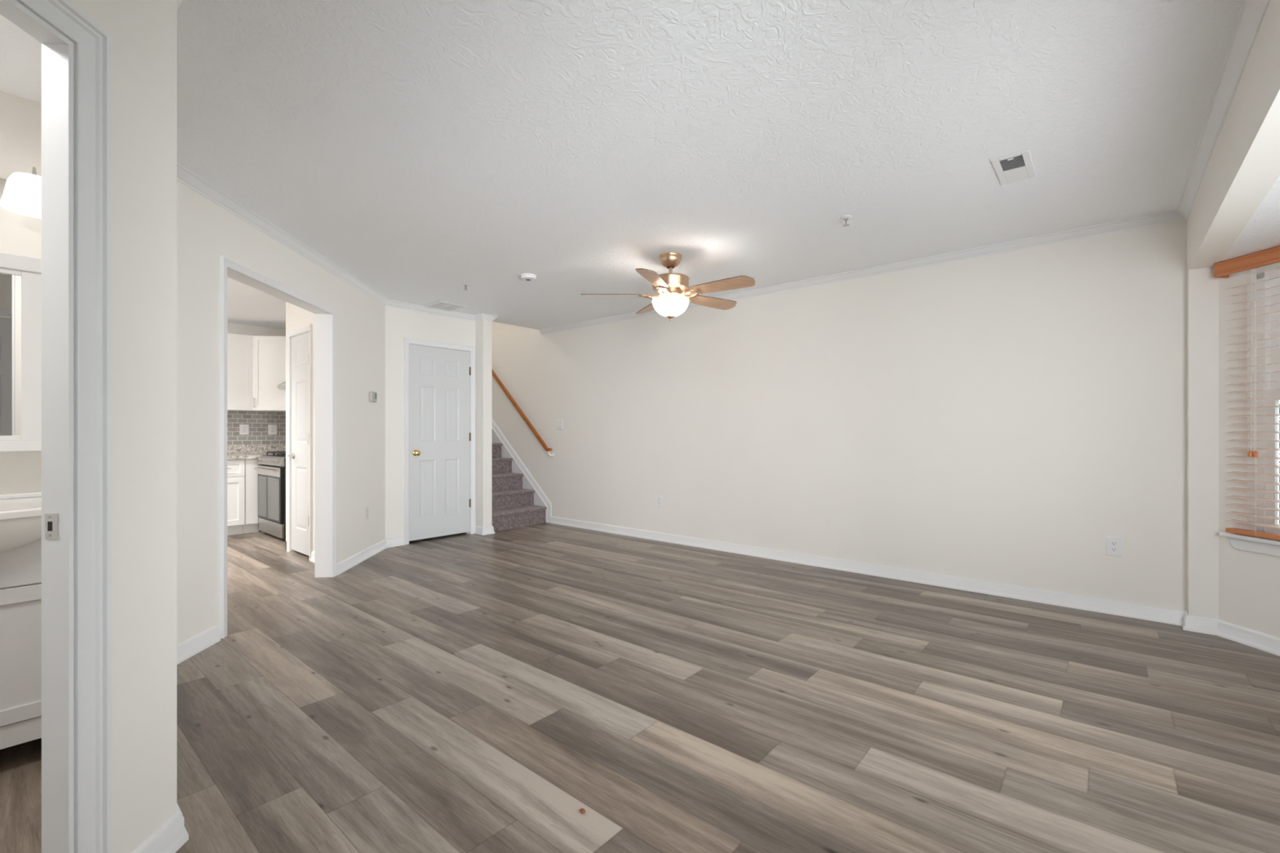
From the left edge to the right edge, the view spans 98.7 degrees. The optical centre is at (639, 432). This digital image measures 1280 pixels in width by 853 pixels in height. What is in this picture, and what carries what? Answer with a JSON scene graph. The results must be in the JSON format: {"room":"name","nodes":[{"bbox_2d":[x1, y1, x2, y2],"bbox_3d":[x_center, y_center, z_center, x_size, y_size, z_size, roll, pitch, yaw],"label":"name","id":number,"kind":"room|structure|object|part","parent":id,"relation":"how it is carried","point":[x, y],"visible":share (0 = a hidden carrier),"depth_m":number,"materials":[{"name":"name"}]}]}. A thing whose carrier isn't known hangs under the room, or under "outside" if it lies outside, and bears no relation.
{"room":"empty living room","nodes":[
{"label":"empty living room","id":0,"kind":"room"},
{"bbox_2d":[0,90,41,493],"bbox_3d":[-3.047,-0.085,1.463,0.100,2.440,2.190,0,0,40],"label":"wall","id":1,"kind":"structure","parent":0,"point":[20,117],"depth_m":2.14,"materials":[{"name":"beige paint"}]},
{"bbox_2d":[0,252,41,451],"bbox_3d":[-2.498,-0.295,1.920,0.144,0.730,0.598,0,0,40],"label":"medicine cabinet","id":2,"kind":"object","parent":1,"relation":"attached to","point":[20,276],"visible":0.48,"depth_m":2.06,"materials":[{"name":"white wood"}]},
{"bbox_2d":[0,272,21,435],"bbox_3d":[-2.465,-0.287,1.892,0.005,0.599,0.446,0,0,40],"label":"mirror","id":3,"kind":"object","parent":2,"relation":"on","point":[10,282],"depth_m":2.04,"materials":[{"name":"mirror"}]},
{"bbox_2d":[0,440,41,451],"bbox_3d":[-2.498,0.050,1.920,0.144,0.040,0.598,0,0,40],"label":"shelf","id":4,"kind":"object","parent":2,"relation":"attached to","point":[5,445],"depth_m":2.04,"materials":[{"name":"white paint"}]},
{"bbox_3d":[-2.501,-0.632,1.923,0.136,0.055,0.598,0,0,40],"label":"cornice","id":5,"kind":"part","parent":2,"relation":"part of","materials":[{"name":"white paint"}]},
{"bbox_2d":[0,166,41,218],"bbox_3d":[-2.414,-0.921,1.969,0.208,0.168,0.506,0,0,40],"label":"vanity light","id":6,"kind":"object","parent":1,"relation":"attached to","point":[20,193],"visible":0.57,"depth_m":2.03,"materials":[{"name":"white glass"}]},
{"bbox_3d":[-2.489,-0.920,2.025,0.022,0.090,0.430,0,0,40],"label":"plate","id":7,"kind":"part","parent":6,"relation":"part of","materials":[{"name":"silver metal"}]},
{"bbox_3d":[-2.332,-0.966,2.115,0.110,0.077,0.016,0,0,40],"label":"arm","id":8,"kind":"part","parent":6,"relation":"part of","materials":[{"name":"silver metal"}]},
{"bbox_2d":[0,492,41,552],"bbox_3d":[-2.345,0.255,1.779,0.558,0.329,0.744,0,0,40],"label":"basin","id":9,"kind":"object","parent":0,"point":[20,513],"visible":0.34,"depth_m":1.82,"materials":[{"name":"white ceramic"}]},
{"bbox_3d":[-2.181,0.351,1.640,0.106,0.137,0.744,0,0,40],"label":"bowl","id":10,"kind":"part","parent":9,"relation":"part of","materials":[{"name":"white ceramic"}]},
{"bbox_2d":[69,0,177,852],"bbox_3d":[-1.174,-0.085,-0.088,0.050,2.440,3.227,0,0,-5],"label":"wall","id":11,"kind":"structure","parent":0,"point":[144,33],"depth_m":1.41,"materials":[{"name":"beige paint"}]},
{"bbox_2d":[44,513,58,539],"bbox_3d":[-1.285,0.205,1.202,0.026,0.056,0.002,0,0,-5],"label":"strike plate","id":12,"kind":"object","parent":11,"relation":"attached to","point":[51,520],"visible":1,"depth_m":1.20,"materials":[{"name":"metal"}]},
{"bbox_2d":[0,0,111,852],"bbox_3d":[-1.236,0.102,0.825,0.080,2.067,0.924,0,0,-5],"label":"door frame","id":13,"kind":"structure","parent":11,"relation":"attached to","point":[92,44],"depth_m":1.22,"materials":[{"name":"white paint"}]},
{"bbox_2d":[226,322,285,465],"bbox_3d":[-5.859,-0.085,5.460,0.100,2.440,4.650,0,0,40],"label":"wall","id":14,"kind":"structure","parent":0,"point":[233,328],"depth_m":6.72,"materials":[{"name":"beige paint"}]},
{"bbox_2d":[226,333,253,411],"bbox_3d":[-4.787,-0.695,6.364,0.360,0.876,0.455,0,0,40],"label":"upper cabinet","id":15,"kind":"object","parent":14,"relation":"attached to","point":[239,347],"visible":0.45,"depth_m":6.35,"materials":[{"name":"white paint"}]},
{"bbox_2d":[226,410,285,444],"bbox_3d":[-4.935,-0.054,6.465,0.007,0.406,1.718,0,0,40],"label":"tile backsplash","id":16,"kind":"structure","parent":14,"relation":"attached to","point":[258,422],"depth_m":6.73,"materials":[{"name":"grey tile"}]},
{"bbox_2d":[239,424,248,435],"bbox_3d":[-4.777,-0.035,6.641,0.008,0.125,0.095,0,0,40],"label":"wall outlet","id":17,"kind":"object","parent":16,"relation":"attached to","point":[243,428],"visible":1,"depth_m":6.64,"materials":[{"name":"white plastic"}]},
{"bbox_2d":[267,424,276,434],"bbox_3d":[-4.586,-0.035,6.865,0.008,0.125,0.095,0,0,40],"label":"wall outlet","id":18,"kind":"object","parent":16,"relation":"attached to","point":[272,428],"visible":1,"depth_m":6.86,"materials":[{"name":"white plastic"}]},
{"bbox_2d":[247,335,285,412],"bbox_3d":[-4.347,-0.695,6.684,0.619,0.876,0.624,0,0,40],"label":"upper cabinet","id":19,"kind":"object","parent":14,"relation":"attached to","point":[268,352],"visible":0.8,"depth_m":6.46,"materials":[{"name":"white paint"}]},
{"bbox_2d":[177,180,385,644],"bbox_3d":[-2.444,-0.085,3.880,0.120,2.440,3.080,0,0,-5],"label":"wall","id":20,"kind":"structure","parent":0,"point":[206,231],"depth_m":3.00,"materials":[{"name":"beige paint"}]},
{"bbox_2d":[219,255,336,638],"bbox_3d":[-2.421,0.080,3.688,0.143,2.110,1.333,0,0,-5],"label":"door frame","id":21,"kind":"structure","parent":20,"relation":"attached to","point":[322,318],"depth_m":4.30,"materials":[{"name":"white paint"}]},
{"bbox_2d":[177,0,497,321],"bbox_3d":[-1.778,-1.276,2.322,0.967,0.058,8.071,0,0,-5],"label":"crown molding","id":22,"kind":"structure","parent":20,"relation":"attached to","point":[185,176],"depth_m":3.64,"materials":[{"name":"white paint"}]},
{"bbox_2d":[364,506,368,520],"bbox_3d":[-2.470,0.733,4.976,0.008,0.115,0.070,0,0,-4],"label":"wall outlet","id":23,"kind":"object","parent":20,"relation":"attached to","point":[366,508],"visible":1,"depth_m":4.96,"materials":[{"name":"beige plastic"}]},
{"bbox_2d":[336,536,404,575],"bbox_3d":[-2.454,1.092,4.967,0.134,0.086,1.189,0,0,1],"label":"baseboard","id":24,"kind":"structure","parent":20,"relation":"attached to","point":[348,563],"depth_m":4.96,"materials":[{"name":"white paint"}]},
{"bbox_2d":[368,391,377,402],"bbox_3d":[-2.468,-0.328,5.086,0.030,0.096,0.124,0,0,-5],"label":"thermostat","id":25,"kind":"object","parent":20,"relation":"attached to","point":[372,395],"visible":1,"depth_m":5.06,"materials":[{"name":"grey plastic"}]},
{"bbox_2d":[285,302,315,551],"bbox_3d":[-2.817,-0.085,5.182,1.100,2.440,0.580,0,0,40],"label":"wall","id":26,"kind":"structure","parent":0,"point":[296,317],"depth_m":4.97,"materials":[{"name":"beige paint"}]},
{"bbox_2d":[286,324,312,559],"bbox_3d":[-3.118,0.087,5.088,0.604,2.095,0.148,0,0,40],"label":"door","id":27,"kind":"structure","parent":26,"relation":"in","point":[300,346],"depth_m":5.09,"materials":[{"name":"white paint"}]},
{"bbox_3d":[-3.260,0.220,5.147,0.136,0.062,0.054,0,0,40],"label":"lever handle","id":28,"kind":"part","parent":27,"relation":"part of","materials":[{"name":"silver metal"}]},
{"bbox_3d":[-3.119,0.104,5.086,0.487,2.009,0.035,0,0,40],"label":"panel","id":29,"kind":"part","parent":27,"relation":"part of","materials":[{"name":"white paint"}]},
{"bbox_2d":[309,551,315,563],"bbox_3d":[-2.754,1.092,4.732,0.402,0.086,0.024,0,0,40],"label":"baseboard","id":30,"kind":"structure","parent":26,"relation":"attached to","point":[312,559],"depth_m":4.83,"materials":[{"name":"white paint"}]},
{"bbox_2d":[385,306,475,538],"bbox_3d":[-2.253,-0.085,5.808,0.110,2.440,1.105,0,0,40],"label":"wall","id":31,"kind":"structure","parent":0,"point":[400,323],"depth_m":5.52,"materials":[{"name":"beige paint"}]},
{"bbox_2d":[403,337,475,544],"bbox_3d":[-2.139,0.086,5.887,0.170,2.097,0.822,0,0,40],"label":"door","id":32,"kind":"structure","parent":31,"relation":"in","point":[439,384],"depth_m":5.85,"materials":[{"name":"white paint"}]},
{"bbox_3d":[-2.286,0.210,5.639,0.067,0.064,0.064,0,0,40],"label":"knob","id":33,"kind":"part","parent":32,"relation":"part of","materials":[{"name":"gold metal"}]},
{"bbox_2d":[475,320,492,527],"bbox_3d":[-3.252,-1.415,8.124,4.930,5.100,1.135,0,0,40],"label":"wall","id":34,"kind":"structure","parent":0,"point":[483,328],"depth_m":6.15,"materials":[{"name":"beige paint"}]},
{"bbox_2d":[475,525,494,535],"bbox_3d":[-1.750,1.092,6.182,0.174,0.086,0.163,0,0,40],"label":"baseboard","id":35,"kind":"structure","parent":34,"relation":"attached to","point":[481,531],"depth_m":6.12,"materials":[{"name":"white paint"}]},
{"bbox_2d":[0,0,1243,329],"bbox_3d":[-2.103,-1.445,3.449,8.630,0.280,6.540,0,0,40],"label":"ceiling","id":36,"kind":"structure","parent":0,"point":[423,149],"depth_m":2.34,"materials":[{"name":"white paint"}]},
{"bbox_2d":[422,300,467,311],"bbox_3d":[-2.009,-1.301,5.670,0.340,0.007,0.310,0,0,40],"label":"ceiling vent","id":37,"kind":"object","parent":36,"relation":"in","point":[442,305],"visible":1,"depth_m":5.67,"materials":[{"name":"white paint"}]},
{"bbox_2d":[461,283,470,290],"bbox_3d":[-1.533,-1.280,4.840,0.072,0.049,0.072,0,0,12],"label":"sprinkler","id":38,"kind":"object","parent":36,"relation":"attached to","point":[465,285],"visible":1,"depth_m":4.83,"materials":[{"name":"white metal"}]},
{"bbox_2d":[520,273,536,280],"bbox_3d":[-0.930,-1.286,4.578,0.132,0.037,0.132,0,0,40],"label":"smoke detector","id":39,"kind":"object","parent":36,"relation":"attached to","point":[526,277],"visible":1,"depth_m":4.54,"materials":[{"name":"white plastic"}]},
{"bbox_2d":[581,252,755,321],"bbox_3d":[0.172,-1.063,4.060,1.216,0.484,1.268,0,0,0],"label":"ceiling fan","id":40,"kind":"object","parent":36,"relation":"hanging from","point":[671,301],"visible":1,"depth_m":3.96,"materials":[{"name":"brown wood"}]},
{"bbox_3d":[0.098,-1.016,4.454,0.142,0.037,0.497,0,0,-18],"label":"blade","id":41,"kind":"part","parent":40,"relation":"part of","materials":[{"name":"brown wood"}]},
{"bbox_3d":[0.098,-1.016,3.667,0.142,0.037,0.497,0,0,18],"label":"blade","id":42,"kind":"part","parent":40,"relation":"part of","materials":[{"name":"brown wood"}]},
{"bbox_3d":[0.226,-0.914,4.061,0.276,0.120,0.276,0,0,0],"label":"lamp shade","id":43,"kind":"part","parent":40,"relation":"part of","materials":[{"name":"white glass"}]},
{"bbox_3d":[0.560,-1.016,4.304,0.497,0.037,0.142,0,0,-36],"label":"blade","id":44,"kind":"part","parent":40,"relation":"part of","materials":[{"name":"brown wood"}]},
{"bbox_3d":[0.560,-1.016,3.817,0.497,0.037,0.142,0,0,36],"label":"blade","id":45,"kind":"part","parent":40,"relation":"part of","materials":[{"name":"brown wood"}]},
{"bbox_2d":[840,215,852,226],"bbox_3d":[1.251,-1.280,3.338,0.072,0.049,0.072,0,0,12],"label":"sprinkler","id":46,"kind":"object","parent":36,"relation":"attached to","point":[845,218],"visible":1,"depth_m":3.33,"materials":[{"name":"white metal"}]},
{"bbox_2d":[991,149,1035,185],"bbox_3d":[1.845,-1.299,2.712,0.150,0.010,0.345,0,0,40],"label":"ceiling vent","id":47,"kind":"object","parent":36,"relation":"in","point":[1017,166],"visible":1,"depth_m":2.70,"materials":[{"name":"white paint"}]},
{"bbox_3d":[1.891,-1.300,2.767,0.090,0.004,0.142,0,0,40],"label":"damper plate","id":48,"kind":"part","parent":47,"relation":"part of","materials":[{"name":"white paint"}]},
{"bbox_2d":[0,522,1279,852],"bbox_3d":[-1.702,1.195,3.211,9.650,0.120,7.040,0,0,40],"label":"floor","id":49,"kind":"structure","parent":0,"point":[460,692],"depth_m":2.24,"materials":[{"name":"grey laminate"}]},
{"bbox_2d":[0,538,41,749],"bbox_3d":[-2.377,0.735,1.806,0.469,0.800,0.720,0,0,40],"label":"bathroom vanity","id":50,"kind":"object","parent":49,"relation":"on","point":[20,567],"visible":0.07,"depth_m":1.84,"materials":[{"name":"grey paint"}]},
{"bbox_3d":[-2.227,0.424,1.679,0.012,0.178,0.720,0,0,40],"label":"panel","id":51,"kind":"part","parent":50,"relation":"part of","materials":[{"name":"grey paint"}]},
{"bbox_3d":[-2.108,0.743,1.813,0.019,0.448,0.354,0,0,40],"label":"door","id":52,"kind":"part","parent":50,"relation":"part of","materials":[{"name":"grey paint"}]},
{"bbox_3d":[-2.227,1.008,1.679,0.012,0.074,0.720,0,0,40],"label":"apron rail","id":53,"kind":"part","parent":50,"relation":"part of","materials":[{"name":"grey paint"}]},
{"bbox_2d":[226,458,244,535],"bbox_3d":[-4.758,0.716,6.146,0.692,0.838,0.420,0,0,40],"label":"base cabinet","id":54,"kind":"object","parent":49,"relation":"on","point":[235,468],"visible":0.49,"depth_m":6.05,"materials":[{"name":"white paint"}]},
{"bbox_3d":[-4.527,0.394,5.950,0.019,0.178,0.414,0,0,40],"label":"drawer","id":55,"kind":"part","parent":54,"relation":"part of","materials":[{"name":"white paint"}]},
{"bbox_3d":[-4.527,0.756,5.950,0.019,0.528,0.414,0,0,40],"label":"door","id":56,"kind":"part","parent":54,"relation":"part of","materials":[{"name":"white paint"}]},
{"bbox_2d":[242,458,260,533],"bbox_3d":[-4.588,0.716,6.379,0.650,0.838,0.150,0,0,40],"label":"base cabinet","id":57,"kind":"object","parent":49,"relation":"on","point":[251,518],"visible":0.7,"depth_m":6.17,"materials":[{"name":"white paint"}]},
{"bbox_3d":[-4.351,0.663,6.164,0.010,0.720,0.123,0,0,40],"label":"filler panel","id":58,"kind":"part","parent":57,"relation":"part of","materials":[{"name":"white paint"}]},
{"bbox_2d":[253,451,285,540],"bbox_3d":[-3.798,0.676,6.154,0.755,0.918,0.706,0,0,40],"label":"gas range","id":59,"kind":"object","parent":49,"relation":"on","point":[271,473],"visible":0.45,"depth_m":5.85,"materials":[{"name":"silver metal"}]},
{"bbox_3d":[-4.015,0.400,5.899,0.675,0.025,0.037,0,0,40],"label":"oven handle","id":60,"kind":"part","parent":59,"relation":"part of","materials":[{"name":"silver metal"}]},
{"bbox_3d":[-3.986,0.655,5.933,0.747,0.576,0.036,0,0,40],"label":"oven door","id":61,"kind":"part","parent":59,"relation":"part of","materials":[{"name":"black ceramic"}]},
{"bbox_3d":[-3.979,0.305,5.941,0.755,0.096,0.076,0,0,40],"label":"control panel","id":62,"kind":"part","parent":59,"relation":"part of","materials":[{"name":"silver metal"}]},
{"bbox_3d":[-3.983,1.025,5.937,0.747,0.144,0.026,0,0,40],"label":"storage drawer","id":63,"kind":"part","parent":59,"relation":"part of","materials":[{"name":"silver metal"}]},
{"bbox_2d":[262,454,285,457],"bbox_3d":[-3.769,0.258,6.189,0.755,0.010,0.615,0,0,40],"label":"cooktop","id":64,"kind":"object","parent":59,"relation":"in","point":[264,455],"depth_m":5.99,"materials":[{"name":"black metal"}]},
{"bbox_2d":[492,419,551,531],"bbox_3d":[-2.586,-0.289,7.559,3.126,2.848,0.894,0,0,40],"label":"staircase","id":65,"kind":"structure","parent":49,"relation":"on","point":[518,500],"depth_m":6.97,"materials":[{"name":"grey carpet"}]},
{"bbox_2d":[579,808,585,813],"bbox_3d":[-0.171,1.130,1.643,0.021,0.009,0.016,0,0,40],"label":"scrap","id":66,"kind":"object","parent":49,"relation":"on","point":[582,811],"visible":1,"depth_m":1.64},
{"bbox_3d":[-5.057,0.716,5.794,0.692,0.838,0.497,0,0,40],"label":"base cabinet","id":67,"kind":"object","parent":49,"relation":"on","visible":0},
{"bbox_2d":[226,444,285,459],"bbox_3d":[-4.676,0.223,6.246,0.683,0.145,1.718,0,0,40],"label":"countertop","id":68,"kind":"structure","parent":67,"relation":"on","point":[233,451],"depth_m":6.63,"materials":[{"name":"white stone"}]},
{"bbox_2d":[492,220,1186,611],"bbox_3d":[-0.777,-1.415,6.691,10.560,5.100,0.120,0,0,40],"label":"wall","id":69,"kind":"structure","parent":0,"point":[997,418],"depth_m":4.20,"materials":[{"name":"beige paint"}]},
{"bbox_2d":[492,369,555,457],"bbox_3d":[-2.245,-1.090,7.785,3.065,2.800,0.107,0,0,40],"label":"handrail","id":70,"kind":"object","parent":69,"relation":"attached to","point":[510,397],"visible":0.37,"depth_m":7.10,"materials":[{"name":"brown wood"}]},
{"bbox_2d":[555,419,562,429],"bbox_3d":[-1.000,-0.097,6.791,0.118,0.118,0.016,0,0,40],"label":"light switch","id":71,"kind":"object","parent":69,"relation":"attached to","point":[558,422],"visible":1,"depth_m":6.79,"materials":[{"name":"white plastic"}]},
{"bbox_2d":[657,495,662,507],"bbox_3d":[0.203,0.725,5.775,0.072,0.118,0.008,0,0,40],"label":"wall outlet","id":72,"kind":"object","parent":69,"relation":"attached to","point":[659,497],"visible":1,"depth_m":5.77,"materials":[{"name":"white plastic"}]},
{"bbox_2d":[538,0,1270,334],"bbox_3d":[-1.135,-1.276,2.635,5.860,0.058,6.530,0,0,40],"label":"crown molding","id":73,"kind":"structure","parent":69,"relation":"attached to","point":[1251,13],"depth_m":3.32,"materials":[{"name":"white paint"}]},
{"bbox_2d":[550,515,1279,656],"bbox_3d":[1.325,1.092,3.784,3.446,0.086,7.114,0,0,-12],"label":"baseboard","id":74,"kind":"structure","parent":69,"relation":"attached to","point":[1268,643],"depth_m":3.86,"materials":[{"name":"white paint"}]},
{"bbox_2d":[1106,536,1122,556],"bbox_3d":[2.961,0.713,3.436,0.078,0.120,0.008,0,0,40],"label":"wall outlet","id":75,"kind":"object","parent":69,"relation":"attached to","point":[1113,544],"visible":1,"depth_m":3.43,"materials":[{"name":"white plastic"}]},
{"bbox_2d":[1110,546,1117,551],"bbox_3d":[2.960,0.732,3.434,0.034,0.027,0.003,0,0,40],"label":"receptacle","id":76,"kind":"object","parent":75,"relation":"attached to","point":[1112,548],"depth_m":3.43,"materials":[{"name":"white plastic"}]},
{"bbox_2d":[1110,541,1117,546],"bbox_3d":[2.960,0.694,3.434,0.034,0.027,0.003,0,0,40],"label":"receptacle","id":77,"kind":"object","parent":75,"relation":"attached to","point":[1112,543],"depth_m":3.43,"materials":[{"name":"white plastic"}]},
{"bbox_2d":[1186,0,1279,619],"bbox_3d":[1.116,-0.085,0.666,0.120,2.440,6.860,0,0,40],"label":"wall","id":78,"kind":"structure","parent":0,"point":[1243,166],"depth_m":2.94,"materials":[{"name":"beige paint"}]},
{"bbox_2d":[1218,262,1279,637],"bbox_3d":[3.350,0.100,2.588,0.130,2.070,1.004,0,0,-5],"label":"wall","id":79,"kind":"structure","parent":0,"point":[1249,582],"depth_m":2.99,"materials":[{"name":"beige paint"}]},
{"bbox_2d":[1218,268,1279,556],"bbox_3d":[3.327,-0.108,2.587,0.174,1.483,0.934,0,0,-5],"label":"window","id":80,"kind":"structure","parent":79,"relation":"in","point":[1238,541],"depth_m":2.91,"materials":[{"name":"white plastic"}]},
{"bbox_2d":[1213,245,1279,540],"bbox_3d":[3.244,-0.195,2.580,0.082,1.476,0.924,0,0,-5],"label":"blind","id":81,"kind":"object","parent":80,"relation":"attached to","point":[1270,256],"visible":1,"depth_m":2.87,"materials":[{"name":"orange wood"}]},
{"bbox_3d":[3.252,0.531,2.580,0.054,0.024,0.848,0,0,-5],"label":"rail","id":82,"kind":"part","parent":81,"relation":"part of","materials":[{"name":"orange wood"}]},
{"bbox_3d":[3.191,-0.375,2.863,0.004,0.960,0.015,0,0,-5],"label":"pull cord","id":83,"kind":"part","parent":81,"relation":"part of","materials":[{"name":"white fabric"}]},
{"bbox_3d":[3.252,-0.884,2.580,0.052,0.042,0.848,0,0,-5],"label":"head rail","id":84,"kind":"part","parent":81,"relation":"part of","materials":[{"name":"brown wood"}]},
{"bbox_3d":[3.290,0.560,2.583,0.100,0.023,0.934,0,0,-5],"label":"sill","id":85,"kind":"part","parent":80,"relation":"part of","materials":[{"name":"white paint"}]},
{"bbox_3d":[3.377,-0.150,2.591,0.074,1.400,0.734,0,0,-5],"label":"frame","id":86,"kind":"part","parent":80,"relation":"part of","materials":[{"name":"white plastic"}]},
{"bbox_3d":[3.358,0.155,2.589,0.025,0.730,0.664,0,0,-5],"label":"sash","id":87,"kind":"part","parent":80,"relation":"part of","materials":[{"name":"white plastic"}]},
{"bbox_3d":[3.388,-0.495,2.591,0.025,0.650,0.664,0,0,-5],"label":"sash","id":88,"kind":"part","parent":80,"relation":"part of","materials":[{"name":"white plastic"}]},
{"bbox_2d":[1222,175,1279,261],"bbox_3d":[2.480,-1.035,1.502,0.880,0.200,3.700,0,0,40],"label":"ceiling","id":89,"kind":"structure","parent":0,"point":[1261,232],"depth_m":2.54,"materials":[{"name":"white paint"}]},
{"bbox_3d":[-3.663,-0.085,6.581,1.800,2.440,0.100,0,0,40],"label":"wall","id":90,"kind":"structure","parent":0,"visible":0},
{"bbox_3d":[-3.689,-0.879,6.321,0.860,0.508,0.327,0,0,40],"label":"upper cabinet","id":91,"kind":"object","parent":90,"relation":"attached to","visible":0},
{"bbox_2d":[277,381,285,389],"bbox_3d":[-3.724,-0.557,6.246,0.760,0.132,0.470,0,0,40],"label":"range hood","id":92,"kind":"object","parent":91,"relation":"attached to","point":[282,386],"visible":0.2,"depth_m":6.25,"materials":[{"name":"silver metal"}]},
{"label":"outside","id":93,"kind":"structure","parent":0,"visible":0},
{"bbox_3d":[12.569,1.660,2.452,44.000,0.150,48.000,0,0,40],"label":"ground","id":94,"kind":"structure","parent":93,"visible":0},
{"bbox_2d":[1279,403,1279,524],"bbox_3d":[7.087,0.453,5.269,2.221,2.375,2.249,0,0,40],"label":"shrub","id":95,"kind":"object","parent":94,"relation":"on","point":[1279,403],"visible":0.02,"depth_m":5.47,"materials":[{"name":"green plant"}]},
{"bbox_3d":[-1.830,-0.085,1.927,1.355,2.440,0.092,0,0,40],"label":"wall","id":96,"kind":"structure","parent":0,"visible":0},
{"bbox_2d":[131,625,220,852],"bbox_3d":[-1.859,1.092,2.085,0.349,0.086,2.012,0,0,-35],"label":"baseboard","id":97,"kind":"structure","parent":96,"relation":"attached to","point":[169,837],"depth_m":1.51,"materials":[{"name":"white paint"}]}
]}

